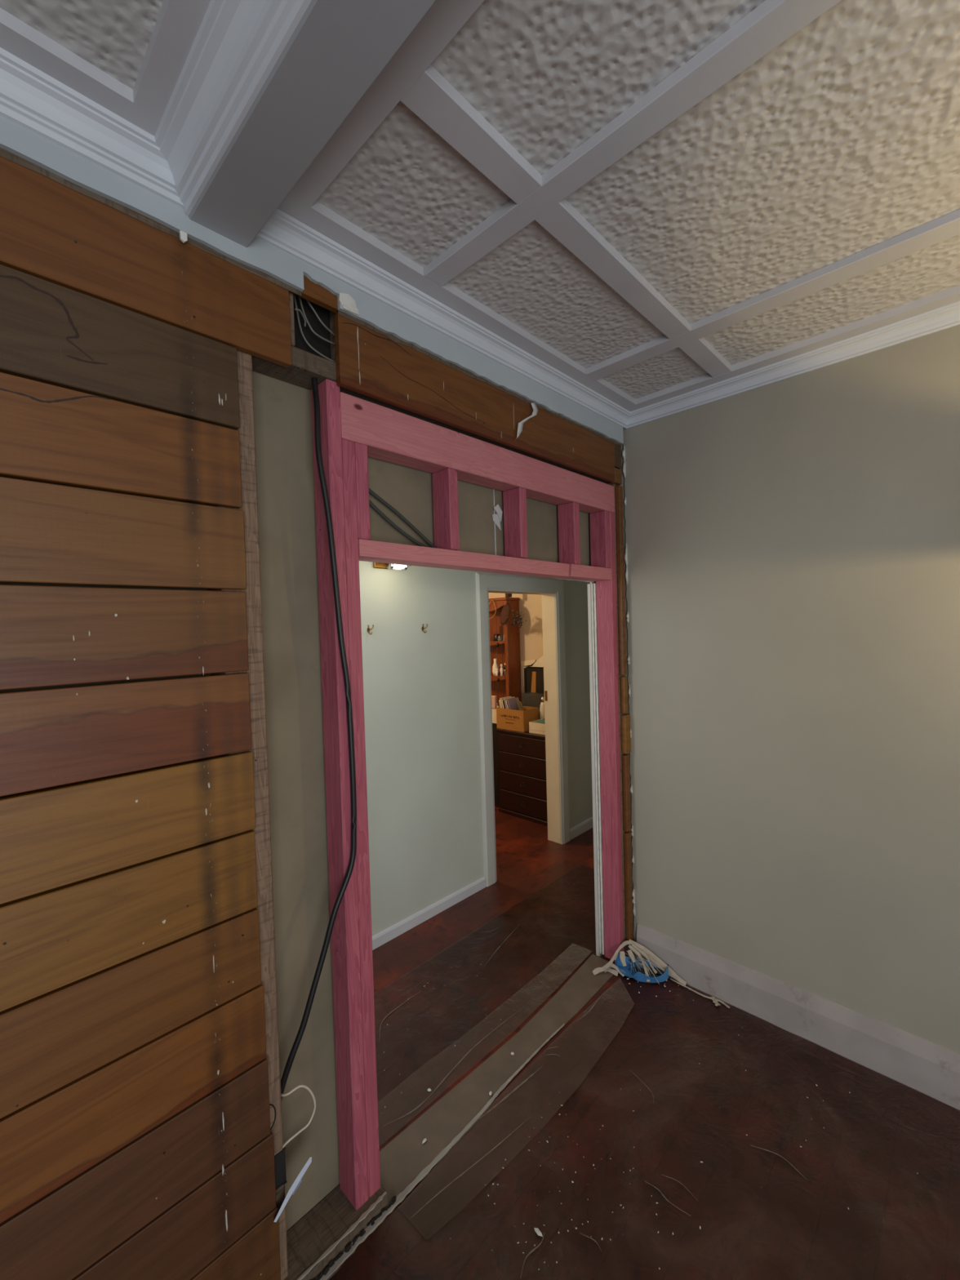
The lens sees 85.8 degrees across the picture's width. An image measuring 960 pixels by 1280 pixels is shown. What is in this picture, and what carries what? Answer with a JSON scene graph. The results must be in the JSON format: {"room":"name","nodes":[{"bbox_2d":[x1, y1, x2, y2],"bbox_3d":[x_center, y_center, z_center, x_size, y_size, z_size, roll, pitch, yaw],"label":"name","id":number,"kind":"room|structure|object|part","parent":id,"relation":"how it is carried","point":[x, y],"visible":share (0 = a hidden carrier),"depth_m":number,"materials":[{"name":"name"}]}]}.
{"room":"room under renovation","nodes":[
{"label":"room under renovation","id":0,"kind":"room"},
{"bbox_2d":[0,0,210,136],"bbox_3d":[-0.417,-1.002,-0.924,3.200,0.064,2.643,0,2,44],"label":"ceiling","id":1,"kind":"structure","parent":0,"point":[128,57],"depth_m":0.89,"materials":[{"name":"paint"}]},
{"bbox_2d":[0,370,604,1231],"bbox_3d":[-0.014,0.300,1.994,0.045,2.700,7.100,0,2,44],"label":"wall","id":2,"kind":"structure","parent":0,"point":[284,451],"depth_m":1.47,"materials":[{"name":"paint"}]},
{"bbox_2d":[492,488,502,555],"bbox_3d":[0.070,-0.462,2.059,0.011,0.275,0.052,0,2,44],"label":"paper","id":3,"kind":"object","parent":2,"relation":"attached to","point":[496,517],"visible":0.9,"depth_m":2.06,"materials":[{"name":"white paper"}]},
{"bbox_2d":[0,115,633,1279],"bbox_3d":[-0.818,0.338,0.961,0.040,2.717,4.496,0,2,44],"label":"wall","id":4,"kind":"structure","parent":0,"point":[136,1137],"depth_m":1.07,"materials":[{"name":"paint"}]},
{"bbox_2d":[0,0,311,216],"bbox_3d":[-0.410,-0.927,-0.926,3.188,0.088,2.643,0,2,44],"label":"trim","id":5,"kind":"structure","parent":4,"relation":"attached to","point":[237,45],"depth_m":0.94,"materials":[{"name":"white paint"}]},
{"bbox_2d":[273,1156,311,1222],"bbox_3d":[-0.473,1.394,1.312,0.041,0.135,0.121,0,2,44],"label":"socket plate","id":6,"kind":"object","parent":4,"relation":"attached to","point":[298,1180],"visible":0.98,"depth_m":1.29,"materials":[{"name":"white plastic"}]},
{"bbox_2d":[187,0,436,247],"bbox_3d":[0.546,-1.004,0.074,3.200,0.148,0.129,0,2,44],"label":"beam","id":7,"kind":"structure","parent":4,"relation":"attached to","point":[337,50],"depth_m":0.89,"materials":[{"name":"paint"}]},
{"bbox_2d":[280,377,356,1099],"bbox_3d":[-0.461,0.234,1.390,0.246,2.013,0.064,-3,2,-39],"label":"cable","id":8,"kind":"object","parent":4,"relation":"attached to","point":[314,380],"visible":0.93,"depth_m":1.41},
{"bbox_2d":[306,299,334,336],"bbox_3d":[-0.428,-0.934,1.447,0.016,0.183,0.168,0,2,44],"label":"cable","id":9,"kind":"object","parent":4,"relation":"attached to","point":[308,301],"visible":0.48,"depth_m":1.42,"materials":[{"name":"grey plastic"}]},
{"bbox_2d":[368,499,427,546],"bbox_3d":[-0.290,-0.402,1.652,0.012,0.204,0.326,0,2,44],"label":"cable","id":10,"kind":"object","parent":4,"relation":"attached to","point":[371,504],"visible":0.73,"depth_m":1.66,"materials":[{"name":"black plastic"}]},
{"bbox_2d":[368,488,437,548],"bbox_3d":[-0.278,-0.413,1.665,0.012,0.223,0.362,0,2,44],"label":"cable","id":11,"kind":"object","parent":4,"relation":"attached to","point":[373,494],"visible":0.68,"depth_m":1.68,"materials":[{"name":"black plastic"}]},
{"bbox_2d":[311,378,624,1209],"bbox_3d":[0.121,0.443,2.031,0.092,2.380,1.551,0,2,44],"label":"door frame","id":12,"kind":"structure","parent":4,"relation":"attached to","point":[353,428],"depth_m":1.51,"materials":[{"name":"pink wood"}]},
{"bbox_2d":[251,345,610,484],"bbox_3d":[-0.865,-0.720,1.023,0.104,0.051,4.400,0,2,44],"label":"plate","id":13,"kind":"object","parent":12,"relation":"on","point":[305,365],"visible":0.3,"depth_m":1.41,"materials":[{"name":"brown wood"}]},
{"bbox_2d":[288,291,295,346],"bbox_3d":[-0.537,-0.893,1.365,0.105,0.254,0.044,0,2,44],"label":"stud","id":14,"kind":"object","parent":13,"relation":"on","point":[291,295],"visible":0.1,"depth_m":1.34,"materials":[{"name":"wood"}]},
{"bbox_2d":[294,308,306,326],"bbox_3d":[-0.476,-0.862,1.379,0.012,0.023,0.055,-1,1,9],"label":"cable","id":15,"kind":"object","parent":14,"relation":"attached to","point":[295,309],"visible":1,"depth_m":1.38,"materials":[{"name":"grey plastic"}]},
{"bbox_2d":[293,294,331,359],"bbox_3d":[-0.496,-0.896,1.457,0.036,0.254,0.144,0,2,44],"label":"block","id":16,"kind":"object","parent":13,"relation":"on","point":[323,347],"visible":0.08,"depth_m":1.46,"materials":[{"name":"black"}]},
{"bbox_2d":[293,293,336,362],"bbox_3d":[-0.437,-0.903,1.446,0.184,0.245,0.024,-3,2,-40],"label":"cable","id":17,"kind":"object","parent":13,"relation":"on","point":[294,295],"visible":0.61,"depth_m":1.40,"materials":[{"name":"grey plastic"}]},
{"bbox_2d":[328,310,336,360],"bbox_3d":[-0.402,-0.900,1.504,0.105,0.254,0.052,0,2,44],"label":"stud","id":18,"kind":"object","parent":13,"relation":"on","point":[331,313],"visible":0.04,"depth_m":1.49,"materials":[{"name":"wood"}]},
{"bbox_2d":[298,296,335,345],"bbox_3d":[-0.433,-0.929,1.448,0.027,0.192,0.173,0,2,44],"label":"cable","id":19,"kind":"object","parent":18,"relation":"attached to","point":[300,298],"visible":0.66,"depth_m":1.40,"materials":[{"name":"grey plastic"}]},
{"bbox_3d":[-0.011,-0.282,1.897,0.090,0.055,1.060,0,2,44],"label":"sill","id":20,"kind":"part","parent":12,"relation":"part of","materials":[{"name":"pink wood"}]},
{"bbox_3d":[0.484,-0.312,2.412,0.090,0.055,0.349,0,2,44],"label":"sill","id":21,"kind":"part","parent":12,"relation":"part of","materials":[{"name":"pink wood"}]},
{"bbox_2d":[515,403,537,439],"bbox_3d":[0.183,-0.837,1.967,0.116,0.170,0.032,-3,2,-41],"label":"tape","id":22,"kind":"object","parent":4,"relation":"attached to","point":[520,425],"visible":1,"depth_m":1.95,"materials":[{"name":"white plastic"}]},
{"bbox_2d":[359,560,592,936],"bbox_3d":[-0.732,0.343,2.689,0.120,2.620,7.100,0,2,44],"label":"wall","id":23,"kind":"structure","parent":0,"point":[421,689],"depth_m":3.05,"materials":[{"name":"paint"}]},
{"bbox_2d":[367,625,373,635],"bbox_3d":[-0.583,-0.054,2.735,0.032,0.053,0.039,0,2,44],"label":"coat hook","id":24,"kind":"object","parent":23,"relation":"attached to","point":[368,628],"visible":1,"depth_m":2.74,"materials":[{"name":"gold metal"}]},
{"bbox_2d":[373,562,410,570],"bbox_3d":[-0.475,-0.409,2.772,0.138,0.076,0.224,0,2,44],"label":"wall light","id":25,"kind":"object","parent":23,"relation":"attached to","point":[375,565],"visible":0.55,"depth_m":2.76,"materials":[{"name":"gold metal"}]},
{"bbox_3d":[-0.488,-0.417,2.786,0.100,0.060,0.145,0,2,44],"label":"plate","id":26,"kind":"part","parent":25,"relation":"part of","materials":[{"name":"gold metal"}]},
{"bbox_3d":[-0.440,-0.399,2.750,0.050,0.050,0.084,0,2,44],"label":"lamp shade","id":27,"kind":"part","parent":25,"relation":"part of","materials":[{"name":"white glass"}]},
{"bbox_2d":[421,623,427,632],"bbox_3d":[-0.325,-0.066,3.003,0.032,0.053,0.039,0,2,44],"label":"coat hook","id":28,"kind":"object","parent":23,"relation":"attached to","point":[423,628],"visible":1,"depth_m":3.00,"materials":[{"name":"gold metal"}]},
{"bbox_2d":[372,876,485,950],"bbox_3d":[-1.538,1.668,1.751,0.013,0.066,4.530,0,2,44],"label":"baseboard","id":29,"kind":"structure","parent":23,"relation":"attached to","point":[405,925],"depth_m":3.01,"materials":[{"name":"white paint"}]},
{"bbox_2d":[475,573,569,886],"bbox_3d":[0.298,0.572,3.745,0.145,2.049,0.964,0,2,44],"label":"door frame","id":30,"kind":"structure","parent":23,"relation":"in","point":[551,590],"depth_m":3.97,"materials":[{"name":"paint"}]},
{"bbox_3d":[0.517,0.438,4.050,0.023,0.080,0.004,0,2,44],"label":"strike plate","id":31,"kind":"part","parent":30,"relation":"part of","materials":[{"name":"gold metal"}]},
{"bbox_2d":[569,817,593,839],"bbox_3d":[1.261,1.506,4.653,0.013,0.082,1.600,0,2,44],"label":"baseboard","id":32,"kind":"structure","parent":23,"relation":"attached to","point":[587,824],"depth_m":4.19,"materials":[{"name":"white paint"}]},
{"bbox_2d":[488,592,542,705],"bbox_3d":[0.145,0.249,5.412,2.400,2.620,0.100,0,2,44],"label":"wall","id":33,"kind":"structure","parent":0,"point":[531,631],"depth_m":5.00,"materials":[{"name":"paint"}]},
{"bbox_2d":[520,659,536,666],"bbox_3d":[0.470,0.223,5.019,0.185,0.072,0.008,0,2,44],"label":"banner","id":34,"kind":"object","parent":33,"relation":"attached to","point":[525,663],"visible":1,"depth_m":5.02,"materials":[{"name":"beige paper"}]},
{"bbox_2d":[522,656,543,685],"bbox_3d":[0.549,0.299,4.946,0.370,0.320,0.006,0,2,44],"label":"cloth","id":35,"kind":"object","parent":33,"relation":"hanging from","point":[539,664],"visible":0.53,"depth_m":4.95,"materials":[{"name":"beige fabric"}]},
{"bbox_2d":[277,0,959,411],"bbox_3d":[1.228,-1.093,0.780,3.200,0.064,1.840,0,2,44],"label":"ceiling","id":36,"kind":"structure","parent":0,"point":[651,202],"depth_m":1.19,"materials":[{"name":"paint"}]},
{"bbox_2d":[328,806,959,1279],"bbox_3d":[0.087,1.673,2.178,6.800,0.060,7.600,0,2,44],"label":"floor","id":37,"kind":"structure","parent":0,"point":[900,1223],"depth_m":1.72,"materials":[{"name":"brown wood"}]},
{"bbox_2d":[284,1184,387,1279],"bbox_3d":[-1.316,1.703,0.531,0.126,0.045,2.881,0,2,44],"label":"plate","id":38,"kind":"object","parent":37,"relation":"on","point":[327,1221],"visible":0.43,"depth_m":1.43,"materials":[{"name":"brown wood"}]},
{"bbox_2d":[204,350,288,1279],"bbox_3d":[-0.593,0.468,1.298,0.107,2.334,0.093,0,2,44],"label":"stud","id":39,"kind":"object","parent":38,"relation":"on","point":[262,831],"visible":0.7,"depth_m":1.28,"materials":[{"name":"brown wood"}]},
{"bbox_2d":[274,1146,287,1196],"bbox_3d":[-0.530,1.346,1.325,0.069,0.099,0.041,0,2,44],"label":"wall box","id":40,"kind":"object","parent":39,"relation":"attached to","point":[280,1157],"visible":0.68,"depth_m":1.31,"materials":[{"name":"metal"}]},
{"bbox_2d":[280,1084,315,1147],"bbox_3d":[-0.472,1.228,1.345,0.092,0.139,0.032,-2,2,-26],"label":"cable","id":41,"kind":"object","parent":40,"relation":"attached to","point":[308,1088],"visible":0.98,"depth_m":1.35,"materials":[{"name":"white plastic"}]},
{"bbox_2d":[297,1191,386,1279],"bbox_3d":[-0.370,1.629,1.419,0.018,0.002,0.276,0,2,44],"label":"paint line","id":42,"kind":"object","parent":38,"relation":"on","point":[363,1215],"visible":1,"depth_m":1.42,"materials":[{"name":"paint"}]},
{"bbox_2d":[320,1023,564,1279],"bbox_3d":[-0.321,1.670,1.460,0.038,0.006,2.000,0,2,43],"label":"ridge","id":43,"kind":"object","parent":37,"relation":"on","point":[401,1196],"visible":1,"depth_m":1.59,"materials":[{"name":"wood"}]},
{"bbox_2d":[313,1195,396,1279],"bbox_3d":[-0.357,1.667,1.425,0.016,0.019,0.314,0,2,44],"label":"debris","id":44,"kind":"object","parent":43,"relation":"on","point":[362,1233],"visible":1,"depth_m":1.43,"materials":[{"name":"grey"}]},
{"bbox_2d":[379,868,595,1126],"bbox_3d":[0.029,1.633,2.510,0.620,0.006,2.600,0,2,44],"label":"plastic sheet","id":45,"kind":"object","parent":37,"relation":"on","point":[468,1051],"visible":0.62,"depth_m":2.27,"materials":[{"name":"clear plastic"}]},
{"bbox_2d":[480,943,591,1024],"bbox_3d":[0.063,1.638,2.192,0.154,0.001,1.422,0,2,44],"label":"floorboard","id":46,"kind":"structure","parent":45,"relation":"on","point":[580,948],"depth_m":2.59,"materials":[{"name":"brown wood"}]},
{"bbox_2d":[379,954,615,1204],"bbox_3d":[0.157,1.641,2.087,0.158,0.004,1.406,0,2,43],"label":"board","id":47,"kind":"object","parent":37,"relation":"on","point":[402,1160],"visible":0.78,"depth_m":1.89,"materials":[{"name":"brown wood"}]},
{"bbox_2d":[488,597,521,807],"bbox_3d":[-0.023,0.580,5.255,0.915,1.975,0.377,0,2,44],"label":"shelving unit","id":48,"kind":"object","parent":37,"relation":"on","point":[508,651],"visible":0.28,"depth_m":5.03,"materials":[{"name":"brown wood"}]},
{"bbox_2d":[492,658,498,675],"bbox_3d":[0.153,0.269,5.141,0.064,0.166,0.066,0,2,44],"label":"bottle","id":49,"kind":"object","parent":48,"relation":"on","point":[495,666],"visible":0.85,"depth_m":5.12,"materials":[{"name":"white ceramic"}]},
{"bbox_2d":[492,706,498,723],"bbox_3d":[0.172,0.712,4.934,0.180,0.134,0.165,0,2,44],"label":"tub","id":50,"kind":"object","parent":48,"relation":"on","point":[494,710],"visible":0.04,"depth_m":4.86,"materials":[{"name":"beige plastic"}]},
{"bbox_2d":[491,695,497,708],"bbox_3d":[0.130,0.587,4.895,0.055,0.119,0.030,0,2,44],"label":"carton","id":51,"kind":"object","parent":50,"relation":"on","point":[494,705],"visible":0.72,"depth_m":4.88,"materials":[{"name":"pink cardboard"}]},
{"bbox_2d":[493,634,499,640],"bbox_3d":[0.170,-0.025,5.123,0.070,0.068,0.072,0,2,44],"label":"jar","id":52,"kind":"object","parent":48,"relation":"on","point":[495,636],"visible":0.63,"depth_m":5.09,"materials":[{"name":"grey glass"}]},
{"bbox_2d":[497,635,502,640],"bbox_3d":[0.196,-0.018,5.056,0.042,0.054,0.043,0,2,44],"label":"jar","id":53,"kind":"object","parent":48,"relation":"on","point":[500,637],"visible":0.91,"depth_m":5.04,"materials":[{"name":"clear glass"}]},
{"bbox_2d":[499,663,503,675],"bbox_3d":[0.212,0.292,5.072,0.034,0.120,0.035,0,2,44],"label":"figurine","id":54,"kind":"object","parent":48,"relation":"on","point":[501,669],"visible":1,"depth_m":5.06,"materials":[{"name":"white ceramic"}]},
{"bbox_3d":[-0.001,-0.397,5.302,0.888,0.026,0.204,0,2,44],"label":"cornice","id":55,"kind":"part","parent":48,"relation":"part of","materials":[{"name":"orange wood"}]},
{"bbox_2d":[500,602,510,625],"bbox_3d":[0.241,-0.249,4.916,0.116,0.217,0.085,0,2,44],"label":"straw hat","id":56,"kind":"object","parent":48,"relation":"hanging from","point":[505,612],"visible":0.98,"depth_m":4.90,"materials":[{"name":"brown wicker"}]},
{"bbox_2d":[505,593,511,597],"bbox_3d":[0.272,-0.456,4.932,0.035,0.094,0.060,0,2,44],"label":"speaker","id":57,"kind":"object","parent":48,"relation":"on","point":[507,595],"visible":0.42,"depth_m":4.92},
{"bbox_3d":[0.329,0.194,5.030,0.020,1.157,0.180,0,2,44],"label":"panel","id":58,"kind":"part","parent":48,"relation":"part of","materials":[{"name":"orange wood"}]},
{"bbox_2d":[507,609,526,627],"bbox_3d":[0.350,-0.197,4.817,0.188,0.180,0.108,0,2,44],"label":"dried flowers","id":59,"kind":"object","parent":48,"relation":"hanging from","point":[517,617],"visible":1,"depth_m":4.81,"materials":[{"name":"brown plant"}]},
{"bbox_2d":[495,728,547,826],"bbox_3d":[0.525,1.184,4.693,0.598,0.766,0.472,0,2,44],"label":"dresser","id":60,"kind":"object","parent":37,"relation":"on","point":[522,755],"visible":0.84,"depth_m":4.53,"materials":[{"name":"brown wood"}]},
{"bbox_2d":[496,706,538,732],"bbox_3d":[0.342,0.710,4.708,0.318,0.188,0.218,0,2,44],"label":"cardboard box","id":61,"kind":"object","parent":60,"relation":"on","point":[507,719],"visible":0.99,"depth_m":4.62,"materials":[{"name":"brown cardboard"}]},
{"bbox_2d":[499,696,511,708],"bbox_3d":[0.257,0.655,4.796,0.053,0.250,0.151,0,2,44],"label":"record sleeve","id":62,"kind":"object","parent":61,"relation":"in","point":[507,696],"visible":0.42,"depth_m":4.75,"materials":[{"name":"beige cardboard"}]},
{"bbox_2d":[506,697,519,710],"bbox_3d":[0.334,0.655,4.720,0.094,0.240,0.155,0,2,44],"label":"record sleeve","id":63,"kind":"object","parent":61,"relation":"in","point":[512,703],"visible":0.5,"depth_m":4.72,"materials":[{"name":"purple cardboard"}]},
{"bbox_2d":[515,698,520,710],"bbox_3d":[0.369,0.661,4.693,0.074,0.267,0.217,-2,1,-1],"label":"record sleeve","id":64,"kind":"object","parent":61,"relation":"in","point":[517,701],"visible":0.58,"depth_m":4.67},
{"bbox_3d":[0.377,1.098,4.540,0.550,0.169,0.012,0,2,44],"label":"drawer","id":65,"kind":"part","parent":60,"relation":"part of","materials":[{"name":"brown wood"}]},
{"bbox_3d":[0.372,0.928,4.535,0.550,0.155,0.012,0,2,44],"label":"drawer","id":66,"kind":"part","parent":60,"relation":"part of","materials":[{"name":"brown wood"}]},
{"bbox_3d":[0.382,1.273,4.544,0.550,0.165,0.012,0,2,44],"label":"drawer","id":67,"kind":"part","parent":60,"relation":"part of","materials":[{"name":"brown wood"}]},
{"bbox_3d":[0.387,1.446,4.549,0.550,0.165,0.012,0,2,44],"label":"drawer","id":68,"kind":"part","parent":60,"relation":"part of","materials":[{"name":"brown wood"}]},
{"bbox_2d":[522,692,544,719],"bbox_3d":[0.513,0.647,4.831,0.225,0.298,0.085,0,2,44],"label":"plastic bin","id":69,"kind":"object","parent":60,"relation":"on","point":[529,699],"visible":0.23,"depth_m":4.80,"materials":[{"name":"grey plastic"}]},
{"bbox_2d":[524,667,544,693],"bbox_3d":[0.520,0.531,4.906,0.238,0.525,0.012,0,2,44],"label":"picture frame","id":70,"kind":"object","parent":60,"relation":"on","point":[533,677],"visible":0.43,"depth_m":4.90,"materials":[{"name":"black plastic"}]},
{"bbox_2d":[528,728,545,734],"bbox_3d":[0.567,0.788,4.505,0.196,0.029,0.200,0,2,44],"label":"box","id":71,"kind":"object","parent":60,"relation":"on","point":[535,731],"visible":0.28,"depth_m":4.44,"materials":[{"name":"white cardboard"}]},
{"bbox_2d":[528,718,545,731],"bbox_3d":[0.564,0.741,4.501,0.190,0.065,0.197,0,2,44],"label":"box","id":72,"kind":"object","parent":71,"relation":"on","point":[533,725],"visible":0.49,"depth_m":4.44,"materials":[{"name":"white cardboard"}]},
{"bbox_2d":[537,718,545,724],"bbox_3d":[0.568,0.726,4.487,0.144,0.091,0.160,0,2,44],"label":"cloth","id":73,"kind":"object","parent":72,"relation":"in","point":[542,721],"visible":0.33,"depth_m":4.45,"materials":[{"name":"green fabric"}]},
{"bbox_2d":[539,697,544,719],"bbox_3d":[0.573,0.655,4.680,0.071,0.286,0.072,0,2,44],"label":"bottle","id":74,"kind":"object","parent":60,"relation":"on","point":[542,704],"visible":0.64,"depth_m":4.66,"materials":[{"name":"white ceramic"}]},
{"bbox_2d":[607,482,630,956],"bbox_3d":[0.679,0.414,2.611,0.092,2.380,0.060,0,2,44],"label":"stud","id":75,"kind":"object","parent":37,"relation":"on","point":[626,947],"visible":0.06,"depth_m":2.56,"materials":[{"name":"wood"}]},
{"bbox_2d":[592,938,686,985],"bbox_3d":[0.769,1.549,2.501,0.426,0.125,0.175,-1,2,20],"label":"cable bundle","id":76,"kind":"object","parent":37,"relation":"on","point":[653,959],"visible":1,"depth_m":2.50,"materials":[{"name":"white plastic"}]},
{"bbox_2d":[614,954,668,982],"bbox_3d":[0.770,1.575,2.467,0.246,0.062,0.123,-1,2,18],"label":"tray","id":77,"kind":"object","parent":37,"relation":"on","point":[639,976],"visible":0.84,"depth_m":2.47,"materials":[{"name":"plastic"}]},
{"bbox_2d":[627,965,663,977],"bbox_3d":[0.799,1.588,2.480,0.161,0.031,0.074,-1,2,32],"label":"netting","id":78,"kind":"object","parent":77,"relation":"in","point":[642,971],"visible":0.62,"depth_m":2.47,"materials":[{"name":"plastic"}]},
{"bbox_2d":[381,975,918,1270],"bbox_3d":[0.422,1.634,1.809,1.962,0.008,1.667,0,2,44],"label":"crumbs","id":79,"kind":"object","parent":37,"relation":"on","point":[538,1232],"visible":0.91,"depth_m":1.60,"materials":[{"name":"white"}]},
{"bbox_2d":[412,984,959,1278],"bbox_3d":[0.438,1.679,0.160,2.892,0.008,3.982,0,2,44],"label":"debris","id":80,"kind":"object","parent":37,"relation":"on","point":[593,1006],"visible":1,"depth_m":1.65,"materials":[{"name":"wood"}]},
{"bbox_2d":[398,978,632,1207],"bbox_3d":[0.269,1.637,1.935,0.192,0.001,1.315,0,2,44],"label":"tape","id":81,"kind":"object","parent":80,"relation":"on","point":[619,979],"visible":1,"depth_m":2.33,"materials":[{"name":"white"}]},
{"bbox_2d":[670,977,729,1008],"bbox_3d":[1.000,1.602,2.352,0.046,0.004,0.269,-3,2,-38],"label":"cable","id":82,"kind":"object","parent":37,"relation":"on","point":[714,1000],"visible":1,"depth_m":2.31,"materials":[{"name":"white plastic"}]},
{"bbox_2d":[620,324,959,1053],"bbox_3d":[1.884,0.237,1.539,3.318,2.740,0.116,0,2,44],"label":"wall","id":83,"kind":"structure","parent":0,"point":[792,545],"depth_m":2.04,"materials":[{"name":"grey paint"}]},
{"bbox_2d":[256,208,959,428],"bbox_3d":[1.230,-1.034,0.773,3.188,0.056,1.828,0,2,44],"label":"trim","id":84,"kind":"structure","parent":83,"relation":"attached to","point":[282,231],"depth_m":1.78,"materials":[{"name":"white paint"}]},
{"bbox_2d":[636,923,959,1110],"bbox_3d":[1.935,1.512,1.488,3.182,0.190,0.017,0,2,44],"label":"baseboard","id":85,"kind":"structure","parent":83,"relation":"attached to","point":[930,1068],"depth_m":2.05,"materials":[{"name":"paint"}]}
]}

